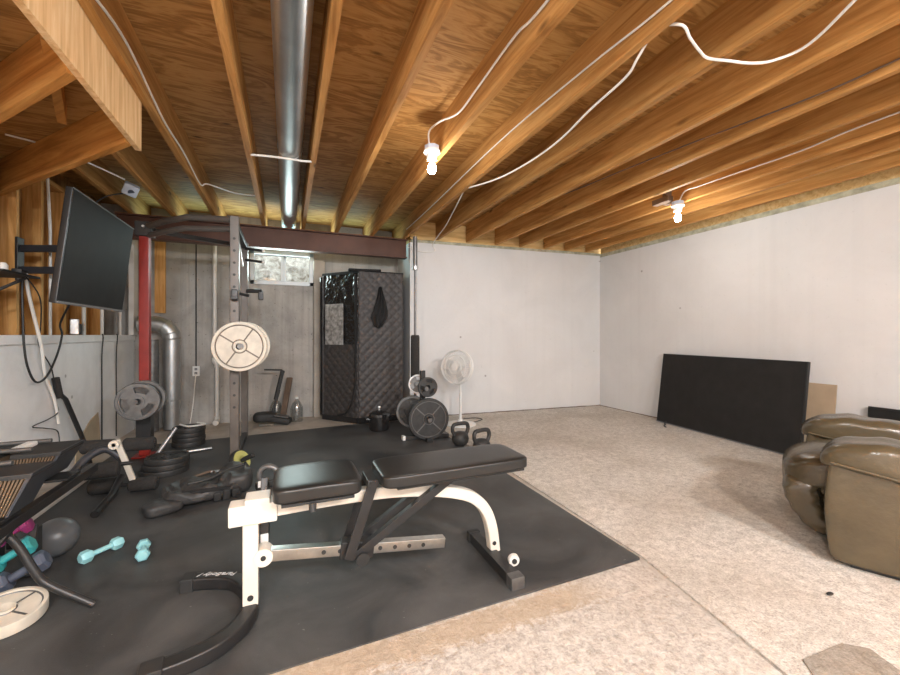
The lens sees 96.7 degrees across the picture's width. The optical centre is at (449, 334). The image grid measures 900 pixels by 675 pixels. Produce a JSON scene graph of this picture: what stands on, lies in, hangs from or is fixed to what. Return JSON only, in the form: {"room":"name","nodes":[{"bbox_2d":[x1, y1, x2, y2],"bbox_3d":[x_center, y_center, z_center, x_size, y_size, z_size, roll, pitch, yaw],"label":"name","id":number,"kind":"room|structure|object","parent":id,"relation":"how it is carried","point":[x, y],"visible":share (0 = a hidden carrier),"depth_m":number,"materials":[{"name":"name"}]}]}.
{"room":"gym","nodes":[
{"label":"gym","id":0,"kind":"room"},
{"bbox_2d":[19,174,99,334],"bbox_3d":[-1.966,-0.750,-0.423,0.040,1.500,10.700,0,0,-22],"label":"wall","id":1,"kind":"structure","parent":0,"point":[58,179],"depth_m":3.51,"materials":[{"name":"brown wood"}]},
{"bbox_2d":[0,335,134,485],"bbox_3d":[-1.815,0.550,-0.362,0.365,1.100,10.700,0,0,-22],"label":"wall","id":2,"kind":"structure","parent":0,"point":[24,403],"depth_m":3.17,"materials":[{"name":"white concrete"}]},
{"bbox_2d":[0,190,18,334],"bbox_3d":[-3.246,-0.632,2.932,0.120,1.265,0.038,0,0,-22],"label":"stud","id":3,"kind":"object","parent":2,"relation":"on","point":[9,203],"visible":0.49,"depth_m":2.92,"materials":[{"name":"brown wood"}]},
{"bbox_2d":[15,236,56,279],"bbox_3d":[-2.871,-0.560,2.934,0.678,0.320,0.142,0,0,11],"label":"bracket","id":4,"kind":"object","parent":3,"relation":"attached to","point":[20,248],"visible":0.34,"depth_m":2.95,"materials":[{"name":"black metal"}]},
{"bbox_2d":[49,186,133,311],"bbox_3d":[-2.434,-0.524,2.757,0.139,0.681,0.990,0,0,-22],"label":"television","id":5,"kind":"object","parent":4,"relation":"attached to","point":[92,257],"visible":1,"depth_m":2.59,"materials":[{"name":"black plastic"}]},
{"bbox_2d":[21,277,69,382],"bbox_3d":[-2.849,-0.038,2.878,0.513,0.748,0.356,0,0,39],"label":"cable","id":6,"kind":"object","parent":5,"relation":"hanging from","point":[22,282],"visible":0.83,"depth_m":2.67,"materials":[{"name":"black rubber"}]},
{"bbox_2d":[22,180,43,334],"bbox_3d":[-3.367,-0.632,3.228,0.120,1.265,0.038,0,0,-22],"label":"stud","id":7,"kind":"object","parent":2,"relation":"on","point":[32,195],"visible":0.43,"depth_m":3.21,"materials":[{"name":"brown wood"}]},
{"bbox_2d":[25,277,59,440],"bbox_3d":[-2.869,0.239,2.799,0.055,1.285,0.597,0,0,-27],"label":"cable","id":8,"kind":"object","parent":2,"relation":"attached to","point":[25,277],"visible":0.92,"depth_m":2.81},
{"bbox_2d":[46,178,51,334],"bbox_3d":[-3.083,-0.620,3.074,0.019,1.240,0.041,0,0,4],"label":"conduit","id":9,"kind":"object","parent":2,"relation":"on","point":[47,179],"visible":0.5,"depth_m":3.08,"materials":[{"name":"white plastic"}]},
{"bbox_2d":[47,192,65,334],"bbox_3d":[-3.503,-0.632,3.561,0.120,1.265,0.038,0,0,-22],"label":"stud","id":10,"kind":"object","parent":2,"relation":"on","point":[56,199],"visible":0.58,"depth_m":3.54,"materials":[{"name":"brown wood"}]},
{"bbox_2d":[88,308,99,334],"bbox_3d":[-3.797,-0.632,4.284,0.120,1.265,0.038,0,0,-22],"label":"stud","id":11,"kind":"object","parent":2,"relation":"on","point":[93,314],"visible":0.22,"depth_m":4.26,"materials":[{"name":"brown wood"}]},
{"bbox_2d":[129,240,137,334],"bbox_3d":[-3.613,-0.630,4.564,0.048,1.260,0.140,0,0,-22],"label":"board","id":12,"kind":"object","parent":2,"relation":"on","point":[133,261],"visible":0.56,"depth_m":4.51,"materials":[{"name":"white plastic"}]},
{"bbox_3d":[-3.050,-0.633,2.450,0.120,1.265,0.038,0,0,-22],"label":"stud","id":13,"kind":"object","parent":2,"relation":"on","visible":0},
{"bbox_2d":[0,268,39,290],"bbox_3d":[-2.818,-0.290,2.447,0.313,0.193,0.380,0,0,-22],"label":"wall shelf","id":14,"kind":"object","parent":13,"relation":"attached to","point":[4,273],"visible":1,"depth_m":2.56,"materials":[{"name":"black metal"}]},
{"bbox_2d":[24,274,59,423],"bbox_3d":[-2.885,0.142,2.826,0.045,1.081,0.569,0,0,-29],"label":"cable","id":15,"kind":"object","parent":14,"relation":"hanging from","point":[27,286],"visible":0.94,"depth_m":2.82,"materials":[{"name":"white plastic"}]},
{"bbox_2d":[100,203,397,428],"bbox_3d":[-2.446,-0.200,5.274,3.550,2.600,0.226,0,0,-22],"label":"wall","id":16,"kind":"structure","parent":0,"point":[285,312],"depth_m":5.00,"materials":[{"name":"grey concrete"}]},
{"bbox_2d":[155,241,165,312],"bbox_3d":[-3.426,-0.760,4.731,0.105,1.000,0.039,0,0,-22],"label":"cleat","id":17,"kind":"object","parent":16,"relation":"attached to","point":[160,247],"visible":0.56,"depth_m":4.72,"materials":[{"name":"brown wood"}]},
{"bbox_2d":[192,244,199,375],"bbox_3d":[-3.097,-0.350,4.879,0.075,1.700,0.025,0,0,-22],"label":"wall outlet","id":18,"kind":"object","parent":16,"relation":"attached to","point":[195,369],"visible":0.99,"depth_m":4.87,"materials":[{"name":"white plastic"}]},
{"bbox_2d":[250,250,313,285],"bbox_3d":[-2.217,-0.877,5.300,0.775,0.445,0.110,0,0,-22],"label":"window","id":19,"kind":"structure","parent":16,"relation":"in","point":[283,254],"depth_m":5.27,"materials":[{"name":"white plastic"}]},
{"bbox_2d":[313,260,324,416],"bbox_3d":[-1.763,0.050,5.393,0.145,2.100,0.080,0,0,-22],"label":"trim","id":20,"kind":"structure","parent":16,"relation":"attached to","point":[318,266],"depth_m":5.35,"materials":[{"name":"wood"}]},
{"bbox_2d":[114,211,408,259],"bbox_3d":[-2.017,-1.140,4.750,3.130,0.250,0.140,0,0,-22],"label":"steel beam","id":21,"kind":"structure","parent":0,"point":[257,236],"depth_m":4.80,"materials":[{"name":"brown metal"}]},
{"bbox_2d":[34,416,783,674],"bbox_3d":[1.099,1.160,0.880,6.800,0.120,11.200,0,0,-22],"label":"floor","id":22,"kind":"structure","parent":0,"point":[222,430],"depth_m":4.42,"materials":[{"name":"concrete"}]},
{"bbox_2d":[51,377,92,463],"bbox_3d":[-2.996,0.701,3.177,0.048,0.763,0.346,0,0,-4],"label":"bar","id":23,"kind":"object","parent":22,"relation":"on","point":[59,392],"visible":0.71,"depth_m":3.14,"materials":[{"name":"black plastic"}]},
{"bbox_2d":[74,412,100,464],"bbox_3d":[-3.204,0.907,3.532,0.037,0.360,0.520,0,0,-22],"label":"board","id":24,"kind":"object","parent":22,"relation":"on","point":[92,430],"visible":0.59,"depth_m":3.62,"materials":[{"name":"wood"}]},
{"bbox_2d":[151,339,158,431],"bbox_3d":[-3.342,0.565,4.491,0.120,1.030,0.120,0,0,-22],"label":"flue pipe","id":25,"kind":"object","parent":22,"relation":"on","point":[154,342],"visible":0.32,"depth_m":4.46,"materials":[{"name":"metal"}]},
{"bbox_2d":[136,315,180,429],"bbox_3d":[-3.322,0.428,4.585,0.408,1.303,0.188,0,0,-22],"label":"duct","id":26,"kind":"object","parent":22,"relation":"on","point":[170,333],"visible":0.93,"depth_m":4.55,"materials":[{"name":"silver metal"}]},
{"bbox_2d":[212,246,219,425],"bbox_3d":[-2.874,-0.076,4.899,0.087,2.347,0.142,0,0,-22],"label":"drain pipe","id":27,"kind":"object","parent":22,"relation":"on","point":[216,421],"visible":0.79,"depth_m":4.92,"materials":[{"name":"white plastic"}]},
{"bbox_2d":[253,369,291,426],"bbox_3d":[-2.175,0.755,4.906,0.444,0.680,0.215,0,0,-12],"label":"folding stepper","id":28,"kind":"object","parent":22,"relation":"on","point":[265,416],"visible":1,"depth_m":4.85,"materials":[{"name":"black metal"}]},
{"bbox_2d":[280,377,292,414],"bbox_3d":[-2.102,0.818,5.131,0.070,0.532,0.201,0,0,9],"label":"leaning board","id":29,"kind":"object","parent":22,"relation":"on","point":[288,385],"visible":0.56,"depth_m":5.13,"materials":[{"name":"brown wood"}]},
{"bbox_2d":[0,421,639,674],"bbox_3d":[-1.126,1.094,2.951,3.071,0.012,3.595,0,0,-22],"label":"rubber floor mat","id":30,"kind":"object","parent":22,"relation":"on","point":[312,609],"visible":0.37,"depth_m":1.84,"materials":[{"name":"black rubber"}]},
{"bbox_2d":[0,524,41,577],"bbox_3d":[-1.933,0.974,1.764,0.161,0.222,0.167,0,0,-31],"label":"dumbbell rack","id":31,"kind":"object","parent":30,"relation":"on","point":[36,533],"visible":0.3,"depth_m":1.81,"materials":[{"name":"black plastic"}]},
{"bbox_2d":[0,535,37,571],"bbox_3d":[-1.891,0.949,1.726,0.157,0.127,0.082,0,0,-33],"label":"dumbbell","id":32,"kind":"object","parent":31,"relation":"on","point":[30,543],"visible":0.64,"depth_m":1.73,"materials":[{"name":"teal rubber"}]},
{"bbox_2d":[0,550,52,592],"bbox_3d":[-1.808,1.002,1.693,0.178,0.139,0.088,0,0,-33],"label":"dumbbell","id":33,"kind":"object","parent":31,"relation":"on","point":[43,559],"visible":0.67,"depth_m":1.68,"materials":[{"name":"rubber"}]},
{"bbox_2d":[0,586,48,639],"bbox_3d":[-1.678,1.050,1.508,0.238,0.072,0.237,0,0,8],"label":"weight plate","id":34,"kind":"object","parent":30,"relation":"on","point":[21,607],"visible":1,"depth_m":1.53,"materials":[{"name":"beige metal"}]},
{"bbox_2d":[0,463,97,607],"bbox_3d":[-1.836,0.873,1.642,0.749,0.432,1.044,0,0,-22],"label":"stand","id":35,"kind":"object","parent":30,"relation":"on","point":[69,480],"visible":0.88,"depth_m":1.56,"materials":[{"name":"black metal"}]},
{"bbox_2d":[0,509,20,524],"bbox_3d":[-1.773,0.663,1.383,0.380,0.012,0.130,0,0,-22],"label":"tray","id":36,"kind":"object","parent":35,"relation":"on","point":[16,516],"depth_m":1.45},
{"bbox_2d":[0,460,55,517],"bbox_3d":[-1.734,0.566,1.440,0.415,0.176,0.179,0,0,-22],"label":"dumbbell","id":37,"kind":"object","parent":35,"relation":"on","point":[20,484],"visible":1,"depth_m":1.46,"materials":[{"name":"black plastic"}]},
{"bbox_2d":[0,438,84,480],"bbox_3d":[-1.967,0.576,1.813,0.405,0.156,0.244,0,0,-22],"label":"dumbbell","id":38,"kind":"object","parent":35,"relation":"on","point":[63,453],"visible":0.62,"depth_m":1.82,"materials":[{"name":"black plastic"}]},
{"bbox_2d":[43,470,80,483],"bbox_3d":[-1.950,0.663,1.818,0.380,0.012,0.130,0,0,-22],"label":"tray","id":39,"kind":"object","parent":35,"relation":"on","point":[67,477],"depth_m":1.86,"materials":[{"name":"grey plastic"}]},
{"bbox_2d":[42,517,80,557],"bbox_3d":[-1.943,0.998,1.973,0.179,0.179,0.179,0,0,-22],"label":"medicine ball","id":40,"kind":"object","parent":30,"relation":"on","point":[60,535],"visible":0.66,"depth_m":1.94,"materials":[{"name":"grey rubber"}]},
{"bbox_2d":[77,536,124,563],"bbox_3d":[-1.716,1.058,1.971,0.060,0.052,0.181,0,0,19],"label":"dumbbell","id":41,"kind":"object","parent":30,"relation":"on","point":[86,556],"visible":1,"depth_m":1.95,"materials":[{"name":"teal rubber"}]},
{"bbox_2d":[70,436,159,517],"bbox_3d":[-2.218,0.900,2.607,0.462,0.380,0.508,0,0,-22],"label":"attachment","id":42,"kind":"object","parent":30,"relation":"on","point":[117,449],"visible":0.91,"depth_m":2.71,"materials":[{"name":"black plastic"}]},
{"bbox_2d":[135,538,150,561],"bbox_3d":[-1.511,1.058,1.970,0.060,0.052,0.144,0,0,-35],"label":"dumbbell","id":43,"kind":"object","parent":30,"relation":"on","point":[143,552],"visible":1,"depth_m":1.93,"materials":[{"name":"teal rubber"}]},
{"bbox_2d":[138,464,188,477],"bbox_3d":[-2.268,1.066,3.179,0.330,0.044,0.330,0,0,-22],"label":"plate","id":44,"kind":"object","parent":30,"relation":"on","point":[141,473],"visible":0.27,"depth_m":3.06,"materials":[{"name":"metal"}]},
{"bbox_2d":[141,458,189,472],"bbox_3d":[-2.253,1.020,3.175,0.314,0.044,0.314,0,0,-22],"label":"plate","id":45,"kind":"object","parent":44,"relation":"on","point":[144,468],"visible":0.4,"depth_m":3.05,"materials":[{"name":"metal"}]},
{"bbox_2d":[144,450,189,466],"bbox_3d":[-2.238,0.974,3.170,0.298,0.044,0.298,0,0,-22],"label":"plate","id":46,"kind":"object","parent":45,"relation":"on","point":[165,458],"visible":1,"depth_m":3.13,"materials":[{"name":"metal"}]},
{"bbox_2d":[141,461,252,518],"bbox_3d":[-1.651,1.002,2.655,0.647,0.182,0.329,0,0,-43],"label":"vest","id":47,"kind":"object","parent":30,"relation":"on","point":[234,478],"visible":1,"depth_m":2.60,"materials":[{"name":"grey fabric"}]},
{"bbox_2d":[131,214,264,462],"bbox_3d":[-2.270,0.039,3.612,1.042,2.098,1.263,0,0,-22],"label":"power rack","id":48,"kind":"object","parent":30,"relation":"on","point":[146,231],"visible":0.77,"depth_m":3.55,"materials":[{"name":"grey metal"}]},
{"bbox_2d":[114,383,160,420],"bbox_3d":[-2.601,0.555,3.335,0.310,0.310,0.040,0,0,-27],"label":"plate","id":49,"kind":"object","parent":48,"relation":"on","point":[149,397],"visible":0.98,"depth_m":3.33,"materials":[{"name":"grey metal"}]},
{"bbox_2d":[132,380,165,414],"bbox_3d":[-2.621,0.545,3.424,0.316,0.316,0.040,0,0,-27],"label":"plate","id":50,"kind":"object","parent":48,"relation":"on","point":[157,386],"visible":0.14,"depth_m":3.46,"materials":[{"name":"metal"}]},
{"bbox_2d":[211,322,266,370],"bbox_3d":[-1.692,0.092,3.219,0.400,0.400,0.047,0,0,-22],"label":"weight plate","id":51,"kind":"object","parent":48,"relation":"on","point":[225,352],"visible":1,"depth_m":3.20,"materials":[{"name":"beige metal"}]},
{"bbox_2d":[229,450,254,465],"bbox_3d":[-1.659,1.006,3.193,0.189,0.174,0.171,0,0,-22],"label":"wheel","id":52,"kind":"object","parent":30,"relation":"on","point":[242,456],"visible":0.68,"depth_m":3.16,"materials":[{"name":"yellow plastic"}]},
{"bbox_2d":[137,444,526,674],"bbox_3d":[-0.372,0.826,1.729,1.475,0.531,0.604,0,0,-22],"label":"weight bench","id":53,"kind":"object","parent":30,"relation":"on","point":[418,478],"visible":1,"depth_m":1.67,"materials":[{"name":"black leather"}]},
{"bbox_2d":[365,406,392,431],"bbox_3d":[-0.813,0.949,4.593,0.313,0.278,0.239,0,0,-22],"label":"stock pot","id":54,"kind":"object","parent":30,"relation":"on","point":[378,419],"visible":1,"depth_m":4.50,"materials":[{"name":"metal"}]},
{"bbox_2d":[401,370,448,442],"bbox_3d":[-0.344,0.734,4.283,0.548,0.708,0.442,0,0,38],"label":"tree","id":55,"kind":"object","parent":30,"relation":"on","point":[422,372],"visible":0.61,"depth_m":4.16,"materials":[{"name":"black metal"}]},
{"bbox_2d":[396,395,419,426],"bbox_3d":[-0.416,0.838,4.387,0.350,0.350,0.045,0,0,-8],"label":"plate","id":56,"kind":"object","parent":55,"relation":"on","point":[403,408],"visible":0.47,"depth_m":4.37,"materials":[{"name":"metal"}]},
{"bbox_2d":[411,236,419,395],"bbox_3d":[-0.391,-0.182,4.484,0.098,1.835,0.100,0,0,-22],"label":"barbell","id":57,"kind":"object","parent":55,"relation":"on","point":[415,339],"visible":0.78,"depth_m":4.46,"materials":[{"name":"grey metal"}]},
{"bbox_2d":[418,377,437,396],"bbox_3d":[-0.236,0.550,4.223,0.210,0.210,0.035,0,0,-16],"label":"plate","id":58,"kind":"object","parent":55,"relation":"on","point":[429,382],"visible":0.88,"depth_m":4.22,"materials":[{"name":"metal"}]},
{"bbox_2d":[408,398,448,439],"bbox_3d":[-0.221,0.864,4.120,0.424,0.424,0.047,0,0,-16],"label":"weight plate","id":59,"kind":"object","parent":55,"relation":"on","point":[434,409],"visible":0.94,"depth_m":4.10,"materials":[{"name":"metal"}]},
{"bbox_2d":[451,421,469,445],"bbox_3d":[0.103,0.973,3.962,0.172,0.231,0.171,0,0,14],"label":"kettlebell","id":60,"kind":"object","parent":30,"relation":"on","point":[459,438],"visible":1,"depth_m":3.91,"materials":[{"name":"metal"}]},
{"bbox_2d":[320,268,402,423],"bbox_3d":[-1.163,0.136,5.242,0.997,1.913,0.617,0,0,-22],"label":"portable sauna","id":61,"kind":"object","parent":22,"relation":"on","point":[361,363],"visible":0.98,"depth_m":5.06,"materials":[{"name":"black fabric"}]},
{"bbox_2d":[323,344,358,417],"bbox_3d":[-1.398,0.595,5.092,0.607,0.950,0.042,0,0,28],"label":"quilt","id":62,"kind":"object","parent":61,"relation":"on","point":[340,361],"depth_m":5.06,"materials":[{"name":"black fabric"}]},
{"bbox_2d":[371,287,387,328],"bbox_3d":[-0.881,-0.341,5.014,0.218,0.521,0.053,0,0,-22],"label":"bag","id":63,"kind":"object","parent":61,"relation":"hanging from","point":[379,315],"visible":1,"depth_m":5.01,"materials":[{"name":"black fabric"}]},
{"bbox_2d":[271,561,782,674],"bbox_3d":[0.642,1.097,-1.601,3.180,0.006,6.350,0,0,-22],"label":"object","id":64,"kind":"structure","parent":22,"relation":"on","point":[626,619],"depth_m":1.44,"materials":[{"name":"beige carpet"}]},
{"bbox_2d":[444,406,899,674],"bbox_3d":[2.706,1.095,1.189,3.070,0.010,9.960,0,0,-22],"label":"carpet","id":65,"kind":"object","parent":22,"relation":"on","point":[714,516],"visible":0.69,"depth_m":2.33,"materials":[{"name":"beige carpet"}]},
{"bbox_2d":[441,350,475,427],"bbox_3d":[0.124,0.632,4.848,0.401,0.913,0.415,0,0,-22],"label":"pedestal fan","id":66,"kind":"object","parent":65,"relation":"on","point":[462,361],"visible":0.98,"depth_m":4.79,"materials":[{"name":"white plastic"}]},
{"bbox_2d":[472,428,490,445],"bbox_3d":[0.292,0.973,3.682,0.172,0.231,0.171,0,0,8],"label":"kettlebell","id":67,"kind":"object","parent":65,"relation":"on","point":[479,441],"visible":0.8,"depth_m":3.64,"materials":[{"name":"metal"}]},
{"bbox_2d":[656,354,810,454],"bbox_3d":[2.820,0.663,4.268,0.301,0.855,1.615,0,0,-16],"label":"panel","id":68,"kind":"object","parent":65,"relation":"on","point":[757,403],"visible":0.87,"depth_m":4.08,"materials":[{"name":"black plastic"}]},
{"bbox_2d":[804,383,836,441],"bbox_3d":[3.302,0.764,3.656,0.083,0.650,0.340,0,0,-22],"label":"cardboard sheet","id":69,"kind":"object","parent":65,"relation":"on","point":[822,398],"visible":0.21,"depth_m":3.60,"materials":[{"name":"beige cardboard"}]},
{"bbox_2d":[782,413,899,580],"bbox_3d":[2.420,0.582,1.938,1.248,1.016,0.967,0,0,43],"label":"leather recliner","id":70,"kind":"object","parent":65,"relation":"on","point":[842,482],"visible":1,"depth_m":1.87,"materials":[{"name":"brown leather"}]},
{"bbox_2d":[782,439,830,488],"bbox_3d":[2.266,0.707,2.082,0.821,0.234,0.531,0,0,43],"label":"seat cushion","id":71,"kind":"object","parent":70,"relation":"on","point":[802,468],"depth_m":2.14,"materials":[{"name":"brown leather"}]},
{"bbox_2d":[801,413,899,439],"bbox_3d":[2.571,0.617,2.279,0.864,0.269,0.258,0,0,43],"label":"armrest","id":72,"kind":"object","parent":70,"relation":"on","point":[823,426],"depth_m":2.36,"materials":[{"name":"brown leather"}]},
{"bbox_2d":[820,436,899,484],"bbox_3d":[2.161,0.615,1.701,0.866,0.265,0.258,0,0,43],"label":"armrest","id":73,"kind":"object","parent":70,"relation":"on","point":[844,460],"depth_m":1.83,"materials":[{"name":"brown leather"}]},
{"bbox_2d":[803,643,899,674],"bbox_3d":[1.307,1.088,1.259,0.370,0.004,0.245,0,0,-22],"label":"scrap","id":74,"kind":"object","parent":65,"relation":"on","point":[840,659],"visible":1,"depth_m":1.33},
{"bbox_2d":[868,406,899,420],"bbox_3d":[3.618,0.838,2.910,0.062,0.500,0.860,0,0,-22],"label":"panel","id":75,"kind":"object","parent":65,"relation":"on","point":[873,412],"visible":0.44,"depth_m":3.22,"materials":[{"name":"black plastic"}]},
{"bbox_2d":[60,0,832,231],"bbox_3d":[1.099,-1.510,0.880,6.800,0.020,11.200,0,0,-22],"label":"ceiling","id":76,"kind":"structure","parent":0,"point":[180,40],"depth_m":2.43,"materials":[{"name":"brown wood"}]},
{"bbox_2d":[72,159,150,214],"bbox_3d":[-3.085,-1.383,3.597,0.038,0.235,2.390,0,0,-22],"label":"joist","id":77,"kind":"object","parent":76,"relation":"attached to","point":[107,183],"visible":0.43,"depth_m":3.62,"materials":[{"name":"brown wood"}]},
{"bbox_2d":[112,146,188,215],"bbox_3d":[-2.677,-1.383,3.601,0.038,0.235,2.690,0,0,-22],"label":"joist","id":78,"kind":"object","parent":76,"relation":"attached to","point":[136,163],"visible":0.43,"depth_m":3.48,"materials":[{"name":"brown wood"}]},
{"bbox_2d":[77,0,226,215],"bbox_3d":[-0.802,-1.383,0.073,0.038,0.235,10.640,0,0,-22],"label":"joist","id":79,"kind":"object","parent":76,"relation":"attached to","point":[103,25],"visible":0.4,"depth_m":2.15,"materials":[{"name":"brown wood"}]},
{"bbox_2d":[0,0,141,195],"bbox_3d":[-1.698,-1.153,0.615,1.206,0.295,5.420,0,0,-22],"label":"stair landing","id":80,"kind":"structure","parent":79,"relation":"attached to","point":[62,90],"depth_m":1.83,"materials":[{"name":"brown wood"}]},
{"bbox_2d":[95,0,254,195],"bbox_3d":[-1.797,-1.330,2.651,0.381,0.073,2.443,0,0,-12],"label":"cable","id":81,"kind":"object","parent":79,"relation":"attached to","point":[97,1],"visible":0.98,"depth_m":2.16,"materials":[{"name":"white plastic"}]},
{"bbox_2d":[210,0,267,225],"bbox_3d":[-0.370,-1.383,0.249,0.038,0.235,10.640,0,0,-22],"label":"joist","id":82,"kind":"object","parent":76,"relation":"attached to","point":[223,12],"visible":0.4,"depth_m":2.12,"materials":[{"name":"brown wood"}]},
{"bbox_2d":[251,0,313,227],"bbox_3d":[-0.176,-1.385,0.339,0.402,0.262,10.560,0,0,-22],"label":"duct","id":83,"kind":"object","parent":76,"relation":"hanging from","point":[291,20],"visible":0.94,"depth_m":2.08,"materials":[{"name":"silver metal"}]},
{"bbox_2d":[300,0,343,228],"bbox_3d":[0.026,-1.383,0.410,0.038,0.235,10.640,0,0,-22],"label":"joist","id":84,"kind":"object","parent":76,"relation":"attached to","point":[333,8],"visible":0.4,"depth_m":2.11,"materials":[{"name":"brown wood"}]},
{"bbox_2d":[330,0,453,231],"bbox_3d":[0.386,-1.383,0.557,0.038,0.235,10.640,0,0,-22],"label":"joist","id":85,"kind":"object","parent":76,"relation":"attached to","point":[428,17],"visible":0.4,"depth_m":2.16,"materials":[{"name":"brown wood"}]},
{"bbox_2d":[362,0,578,235],"bbox_3d":[0.791,-1.383,0.722,0.038,0.235,10.640,0,0,-22],"label":"joist","id":86,"kind":"object","parent":76,"relation":"attached to","point":[446,133],"visible":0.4,"depth_m":2.18,"materials":[{"name":"brown wood"}]},
{"bbox_2d":[424,143,439,173],"bbox_3d":[-0.125,-1.204,2.757,0.116,0.191,0.116,0,0,-22],"label":"lamp","id":87,"kind":"object","parent":86,"relation":"attached to","point":[431,150],"visible":1,"depth_m":2.73,"materials":[{"name":"white glass"}]},
{"bbox_2d":[428,0,549,142],"bbox_3d":[0.345,-1.363,1.718,0.066,0.107,2.322,0,0,-24],"label":"cable","id":88,"kind":"object","parent":86,"relation":"attached to","point":[546,1],"visible":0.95,"depth_m":2.02,"materials":[{"name":"white plastic"}]},
{"bbox_2d":[392,0,700,238],"bbox_3d":[1.185,-1.383,0.882,0.038,0.235,10.640,0,0,-22],"label":"joist","id":89,"kind":"object","parent":76,"relation":"attached to","point":[632,13],"visible":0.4,"depth_m":2.21,"materials":[{"name":"brown wood"}]},
{"bbox_2d":[406,0,672,229],"bbox_3d":[0.318,-1.350,2.937,0.010,0.070,4.600,0,0,-22],"label":"cable","id":90,"kind":"object","parent":89,"relation":"attached to","point":[669,1],"visible":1,"depth_m":2.14,"materials":[{"name":"white plastic"}]},
{"bbox_2d":[469,44,646,187],"bbox_3d":[0.547,-1.270,2.679,0.150,0.112,2.055,0,0,-22],"label":"cable","id":91,"kind":"object","parent":89,"relation":"hanging from","point":[643,48],"visible":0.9,"depth_m":2.24,"materials":[{"name":"white plastic"}]},
{"bbox_2d":[670,0,856,64],"bbox_3d":[1.361,-1.261,1.512,0.544,0.088,0.864,0,0,-39],"label":"cable","id":92,"kind":"object","parent":89,"relation":"attached to","point":[852,2],"visible":0.94,"depth_m":1.71,"materials":[{"name":"white plastic"}]},
{"bbox_2d":[436,0,820,239],"bbox_3d":[1.704,-1.383,0.722,0.038,0.235,9.951,0,0,-22],"label":"joist","id":93,"kind":"object","parent":76,"relation":"attached to","point":[735,25],"visible":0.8,"depth_m":2.19,"materials":[{"name":"brown wood"}]},
{"bbox_2d":[466,0,899,242],"bbox_3d":[2.111,-1.383,0.875,0.038,0.235,9.927,0,0,-22],"label":"joist","id":94,"kind":"object","parent":76,"relation":"attached to","point":[734,84],"visible":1,"depth_m":2.27,"materials":[{"name":"brown wood"}]},
{"bbox_2d":[495,24,899,244],"bbox_3d":[2.514,-1.383,1.026,0.038,0.235,9.903,0,0,-22],"label":"joist","id":95,"kind":"object","parent":76,"relation":"attached to","point":[883,48],"visible":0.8,"depth_m":2.55,"materials":[{"name":"brown wood"}]},
{"bbox_2d":[563,58,899,194],"bbox_3d":[1.569,-1.350,2.909,0.056,0.110,3.017,0,0,-28],"label":"cable","id":96,"kind":"object","parent":95,"relation":"attached to","point":[897,59],"visible":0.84,"depth_m":2.40,"materials":[{"name":"grey plastic"}]},
{"bbox_2d":[519,73,899,246],"bbox_3d":[2.874,-1.383,1.161,0.038,0.235,9.882,0,0,-22],"label":"joist","id":97,"kind":"object","parent":76,"relation":"attached to","point":[880,96],"visible":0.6,"depth_m":2.88,"materials":[{"name":"brown wood"}]},
{"bbox_2d":[544,105,899,248],"bbox_3d":[3.249,-1.383,1.302,0.038,0.235,9.860,0,0,-22],"label":"joist","id":98,"kind":"object","parent":76,"relation":"attached to","point":[889,125],"visible":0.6,"depth_m":3.18,"materials":[{"name":"brown wood"}]},
{"bbox_2d":[679,111,899,199],"bbox_3d":[2.555,-1.319,2.923,0.047,0.105,1.886,0,0,-24],"label":"cable","id":99,"kind":"object","parent":98,"relation":"attached to","point":[899,111],"visible":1,"depth_m":2.92,"materials":[{"name":"white plastic"}]},
{"bbox_2d":[565,131,899,250],"bbox_3d":[3.586,-1.383,1.429,0.038,0.235,9.840,0,0,-22],"label":"joist","id":100,"kind":"object","parent":76,"relation":"attached to","point":[889,143],"visible":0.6,"depth_m":3.45,"materials":[{"name":"brown wood"}]},
{"bbox_2d":[586,150,899,251],"bbox_3d":[3.937,-1.383,1.561,0.038,0.235,9.820,0,0,-22],"label":"joist","id":101,"kind":"object","parent":76,"relation":"attached to","point":[891,160],"visible":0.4,"depth_m":3.77,"materials":[{"name":"brown wood"}]},
{"bbox_2d":[398,242,599,414],"bbox_3d":[0.845,-0.062,6.208,3.250,2.325,1.140,0,0,-22],"label":"wall","id":102,"kind":"structure","parent":0,"point":[528,322],"depth_m":5.71,"materials":[{"name":"paint"}]},
{"bbox_2d":[410,239,599,255],"bbox_3d":[0.901,-1.243,5.766,2.987,0.035,0.060,0,0,-18],"label":"trim","id":103,"kind":"structure","parent":102,"relation":"on","point":[411,240],"depth_m":5.68,"materials":[{"name":"wood"}]},
{"bbox_2d":[410,222,600,253],"bbox_3d":[1.012,-1.380,5.798,3.254,0.236,0.040,0,0,-19],"label":"joist","id":104,"kind":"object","parent":102,"relation":"attached to","point":[427,231],"depth_m":5.57,"materials":[{"name":"brown wood"}]},
{"bbox_2d":[600,184,899,416],"bbox_3d":[4.344,-0.050,1.592,0.253,2.300,10.070,0,0,-22],"label":"wall","id":105,"kind":"structure","parent":0,"point":[817,284],"depth_m":4.00,"materials":[{"name":"paint"}]},
{"bbox_2d":[600,177,899,257],"bbox_3d":[4.245,-1.226,1.660,0.125,0.052,9.870,0,0,-22],"label":"trim","id":106,"kind":"structure","parent":105,"relation":"on","point":[894,181],"depth_m":3.99,"materials":[{"name":"wood"}]},
{"bbox_2d":[601,166,899,253],"bbox_3d":[4.212,-1.376,1.641,0.040,0.248,9.860,0,0,-22],"label":"trim","id":107,"kind":"structure","parent":105,"relation":"attached to","point":[892,173],"depth_m":4.00,"materials":[{"name":"brown wood"}]},
{"label":"outside","id":108,"kind":"structure","parent":0,"visible":0},
{"bbox_2d":[255,255,308,281],"bbox_3d":[-2.439,-0.950,5.852,1.700,1.400,0.820,0,0,-22],"label":"window well","id":109,"kind":"object","parent":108,"point":[297,269],"visible":0.09,"depth_m":6.04,"materials":[{"name":"stone"}]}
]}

